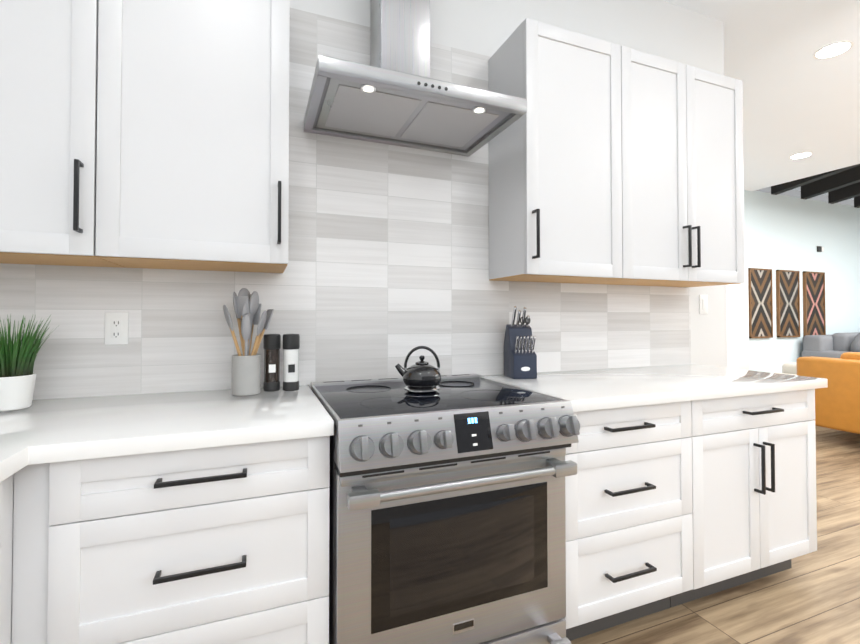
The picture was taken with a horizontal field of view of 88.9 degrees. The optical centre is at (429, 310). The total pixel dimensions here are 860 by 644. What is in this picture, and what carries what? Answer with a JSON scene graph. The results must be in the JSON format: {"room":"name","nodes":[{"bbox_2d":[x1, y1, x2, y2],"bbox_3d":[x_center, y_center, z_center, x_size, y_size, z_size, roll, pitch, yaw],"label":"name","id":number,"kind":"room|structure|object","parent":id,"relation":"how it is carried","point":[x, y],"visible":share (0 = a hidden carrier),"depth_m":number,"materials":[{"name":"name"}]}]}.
{"room":"kitchen","nodes":[
{"label":"kitchen","id":0,"kind":"room"},
{"bbox_2d":[290,0,726,367],"bbox_3d":[-0.057,-0.899,2.079,4.025,4.250,0.152,0,-1,-21],"label":"wall","id":1,"kind":"structure","parent":0,"point":[667,30],"depth_m":2.42,"materials":[{"name":"white paint"}]},
{"bbox_2d":[0,0,289,272],"bbox_3d":[-1.086,-0.690,1.386,1.203,1.070,0.364,0,-1,-21],"label":"upper cabinet","id":2,"kind":"object","parent":1,"relation":"attached to","point":[151,134],"visible":1,"depth_m":1.33,"materials":[{"name":"white paint"}]},
{"bbox_2d":[0,8,690,399],"bbox_3d":[-0.086,-0.438,1.974,3.500,1.595,0.008,0,-1,-21],"label":"wall tile","id":3,"kind":"structure","parent":1,"relation":"attached to","point":[384,274],"depth_m":1.87,"materials":[{"name":"tile"}]},
{"bbox_2d":[105,312,128,344],"bbox_3d":[-1.113,0.065,1.556,0.070,0.115,0.008,0,-1,-21],"label":"outlet","id":4,"kind":"object","parent":3,"relation":"attached to","point":[116,328],"visible":1,"depth_m":1.55,"materials":[{"name":"white plastic"}]},
{"bbox_2d":[304,0,526,155],"bbox_3d":[-0.079,-1.281,1.724,0.758,1.092,0.485,0,-1,-21],"label":"hood canopy","id":5,"kind":"object","parent":1,"relation":"attached to","point":[393,93],"visible":1,"depth_m":1.70,"materials":[{"name":"silver metal"}]},
{"bbox_2d":[488,18,635,283],"bbox_3d":[0.608,-0.681,2.069,0.571,1.066,0.323,0,-1,-21],"label":"upper cabinet","id":6,"kind":"object","parent":1,"relation":"attached to","point":[610,163],"depth_m":1.93,"materials":[{"name":"white paint"}]},
{"bbox_2d":[604,50,744,286],"bbox_3d":[1.177,-0.678,2.291,0.888,1.066,0.323,0,-1,-21],"label":"upper cabinet","id":7,"kind":"object","parent":1,"relation":"attached to","point":[690,171],"depth_m":2.15,"materials":[{"name":"white paint"}]},
{"bbox_2d":[699,295,707,313],"bbox_3d":[1.653,-0.035,2.646,0.070,0.115,0.009,0,-1,-21],"label":"light switch","id":8,"kind":"object","parent":1,"relation":"attached to","point":[703,304],"visible":1,"depth_m":2.64,"materials":[{"name":"white plastic"}]},
{"bbox_2d":[571,426,859,643],"bbox_3d":[4.383,1.265,2.613,12.710,0.060,7.200,0,-1,-21],"label":"floor","id":9,"kind":"structure","parent":0,"point":[812,597],"depth_m":1.84,"materials":[{"name":"brown wood"}]},
{"bbox_2d":[0,481,2,625],"bbox_3d":[-0.778,0.753,-0.146,0.658,0.874,1.998,0,-1,-21],"label":"base cabinet","id":10,"kind":"object","parent":9,"relation":"on","point":[1,491],"visible":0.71,"depth_m":0.89,"materials":[{"name":"white paint"}]},
{"bbox_2d":[0,395,119,481],"bbox_3d":[-0.911,0.300,0.175,0.660,0.040,2.719,0,-1,-21],"label":"countertop","id":11,"kind":"structure","parent":10,"relation":"on","point":[53,430],"depth_m":1.13,"materials":[{"name":"white stone"}]},
{"bbox_2d":[0,314,50,410],"bbox_3d":[-1.280,0.154,1.324,0.238,0.287,0.232,0,-1,-21],"label":"potted plant","id":12,"kind":"object","parent":11,"relation":"on","point":[17,374],"visible":1,"depth_m":1.31,"materials":[{"name":"green plant"}]},
{"bbox_2d":[0,436,329,643],"bbox_3d":[-0.979,0.775,1.219,1.298,0.874,0.688,0,-1,-21],"label":"base cabinet","id":13,"kind":"object","parent":9,"relation":"on","point":[229,544],"visible":0.79,"depth_m":1.07,"materials":[{"name":"white paint"}]},
{"bbox_2d":[40,385,333,463],"bbox_3d":[-0.678,0.319,1.368,0.643,0.040,0.666,0,-1,-21],"label":"countertop","id":14,"kind":"structure","parent":13,"relation":"on","point":[123,425],"depth_m":1.16,"materials":[{"name":"white stone"}]},
{"bbox_2d":[223,288,273,395],"bbox_3d":[-0.663,0.110,1.607,0.171,0.385,0.136,0,-1,-21],"label":"utensil crock","id":15,"kind":"object","parent":14,"relation":"on","point":[246,374],"visible":1,"depth_m":1.56,"materials":[{"name":"grey ceramic"}]},
{"bbox_2d":[263,334,280,390],"bbox_3d":[-0.601,0.197,1.667,0.062,0.214,0.062,0,-1,-21],"label":"pepper grinder","id":16,"kind":"object","parent":14,"relation":"on","point":[271,344],"visible":1,"depth_m":1.64,"materials":[{"name":"plastic"}]},
{"bbox_2d":[283,334,299,390],"bbox_3d":[-0.530,0.197,1.670,0.062,0.214,0.062,0,-1,-21],"label":"salt grinder","id":17,"kind":"object","parent":14,"relation":"on","point":[291,344],"visible":1,"depth_m":1.65,"materials":[{"name":"plastic"}]},
{"bbox_2d":[311,374,579,643],"bbox_3d":[0.002,0.753,1.568,0.758,0.929,0.748,0,-1,-21],"label":"range","id":18,"kind":"object","parent":9,"relation":"on","point":[447,513],"visible":0.98,"depth_m":1.30,"materials":[{"name":"silver metal"}]},
{"bbox_2d":[395,346,440,392],"bbox_3d":[-0.040,0.216,1.623,0.166,0.168,0.144,0,-1,-21],"label":"kettle","id":19,"kind":"object","parent":18,"relation":"on","point":[421,376],"visible":1,"depth_m":1.58,"materials":[{"name":"black metal"}]},
{"bbox_2d":[564,399,711,640],"bbox_3d":[0.655,0.786,1.894,0.673,0.874,0.618,0,-1,-21],"label":"base cabinet","id":20,"kind":"object","parent":9,"relation":"on","point":[670,505],"depth_m":1.61,"materials":[{"name":"white paint"}]},
{"bbox_2d":[481,364,827,411],"bbox_3d":[1.009,0.330,2.028,1.432,0.040,0.664,0,-1,-21],"label":"countertop","id":21,"kind":"structure","parent":20,"relation":"on","point":[597,389],"depth_m":1.84,"materials":[{"name":"white stone"}]},
{"bbox_2d":[504,306,536,378],"bbox_3d":[0.419,0.146,2.031,0.110,0.327,0.156,0,-1,-9],"label":"knife block","id":22,"kind":"object","parent":21,"relation":"on","point":[520,358],"visible":1,"depth_m":1.99,"materials":[{"name":"blue plastic"}]},
{"bbox_2d":[708,389,816,593],"bbox_3d":[1.280,0.790,2.138,0.789,0.874,0.618,0,-1,-21],"label":"base cabinet","id":23,"kind":"object","parent":9,"relation":"on","point":[762,447],"depth_m":1.85,"materials":[{"name":"white paint"}]},
{"bbox_2d":[775,362,796,374],"bbox_3d":[4.517,0.912,4.872,0.980,0.520,1.400,0,-1,-21],"label":"ottoman","id":24,"kind":"object","parent":9,"relation":"on","point":[789,368],"visible":0.1,"depth_m":5.44,"materials":[{"name":"fabric"}]},
{"bbox_2d":[796,352,859,433],"bbox_3d":[4.499,0.818,3.433,0.962,0.860,2.340,0,-1,-21],"label":"leather sofa","id":25,"kind":"object","parent":9,"relation":"on","point":[837,403],"visible":0.67,"depth_m":4.05,"materials":[{"name":"leather"}]},
{"bbox_2d":[802,332,859,357],"bbox_3d":[7.188,0.772,6.766,2.870,1.061,1.000,0,-1,-21],"label":"sofa","id":26,"kind":"object","parent":9,"relation":"on","point":[835,345],"visible":0.35,"depth_m":6.49,"materials":[{"name":"fabric"}]},
{"bbox_2d":[663,0,859,190],"bbox_3d":[2.221,-1.953,1.822,8.070,0.250,7.200,0,-1,-21],"label":"ceiling","id":27,"kind":"structure","parent":0,"point":[798,98],"depth_m":3.45,"materials":[{"name":"paint"}]},
{"bbox_2d":[789,152,812,158],"bbox_3d":[4.258,-1.774,5.030,0.210,0.004,0.210,0,-1,-21],"label":"recessed light","id":28,"kind":"object","parent":27,"relation":"in","point":[801,155],"visible":1,"depth_m":5.02,"materials":[{"name":"white plastic"}]},
{"bbox_2d":[813,41,853,58],"bbox_3d":[2.801,-1.806,3.044,0.210,0.004,0.210,0,-1,-21],"label":"recessed light","id":29,"kind":"object","parent":27,"relation":"in","point":[833,49],"visible":1,"depth_m":3.04,"materials":[{"name":"white plastic"}]},
{"bbox_2d":[744,190,859,372],"bbox_3d":[4.984,-0.235,6.630,8.685,3.070,0.200,0,-1,-21],"label":"wall","id":30,"kind":"structure","parent":0,"point":[783,232],"depth_m":6.85,"materials":[{"name":"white paint"}]},
{"bbox_2d":[726,254,748,369],"bbox_3d":[4.157,0.242,6.151,0.930,2.100,0.044,0,-1,-21],"label":"door","id":31,"kind":"structure","parent":30,"relation":"in","point":[737,326],"depth_m":6.21,"materials":[{"name":"white paint"}]},
{"bbox_2d":[748,268,772,337],"bbox_3d":[4.863,-0.103,6.451,0.500,1.020,0.040,0,-1,-21],"label":"art panel","id":32,"kind":"object","parent":30,"relation":"attached to","point":[760,292],"visible":0.83,"depth_m":6.44,"materials":[{"name":"brown wood"}]},
{"bbox_2d":[776,270,799,337],"bbox_3d":[5.469,-0.099,6.687,0.500,1.020,0.040,0,-1,-21],"label":"art panel","id":33,"kind":"object","parent":30,"relation":"attached to","point":[788,303],"visible":1,"depth_m":6.67,"materials":[{"name":"brown wood"}]},
{"bbox_2d":[803,271,825,336],"bbox_3d":[6.074,-0.095,6.924,0.500,1.020,0.040,0,-1,-21],"label":"art panel","id":34,"kind":"object","parent":30,"relation":"attached to","point":[814,318],"visible":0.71,"depth_m":6.91,"materials":[{"name":"brown wood"}]},
{"bbox_2d":[817,246,823,251],"bbox_3d":[6.261,-0.978,7.022,0.170,0.090,0.019,0,-1,-21],"label":"thermostat","id":35,"kind":"object","parent":30,"relation":"attached to","point":[820,248],"visible":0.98,"depth_m":7.01,"materials":[{"name":"plastic"}]},
{"bbox_2d":[792,186,853,199],"bbox_3d":[8.141,-2.529,4.143,4.640,1.036,7.200,0,-1,-21],"label":"ceiling","id":36,"kind":"structure","parent":0,"point":[798,188],"depth_m":7.13,"materials":[{"name":"paint"}]},
{"bbox_2d":[771,164,859,194],"bbox_3d":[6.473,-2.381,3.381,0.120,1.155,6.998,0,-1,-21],"label":"beam","id":37,"kind":"structure","parent":36,"relation":"attached to","point":[782,188],"depth_m":6.26,"materials":[{"name":"black wood"}]},
{"bbox_2d":[801,165,859,199],"bbox_3d":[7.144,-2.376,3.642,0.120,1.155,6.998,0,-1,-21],"label":"beam","id":38,"kind":"structure","parent":36,"relation":"attached to","point":[848,177],"depth_m":6.51,"materials":[{"name":"black wood"}]},
{"bbox_2d":[828,182,859,203],"bbox_3d":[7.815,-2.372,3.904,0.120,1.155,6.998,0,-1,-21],"label":"beam","id":39,"kind":"structure","parent":36,"relation":"attached to","point":[844,193],"depth_m":6.95,"materials":[{"name":"black wood"}]},
{"bbox_2d":[854,196,859,207],"bbox_3d":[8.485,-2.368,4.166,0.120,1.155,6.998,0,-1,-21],"label":"beam","id":40,"kind":"structure","parent":36,"relation":"attached to","point":[857,202],"depth_m":7.36,"materials":[{"name":"black wood"}]}
]}

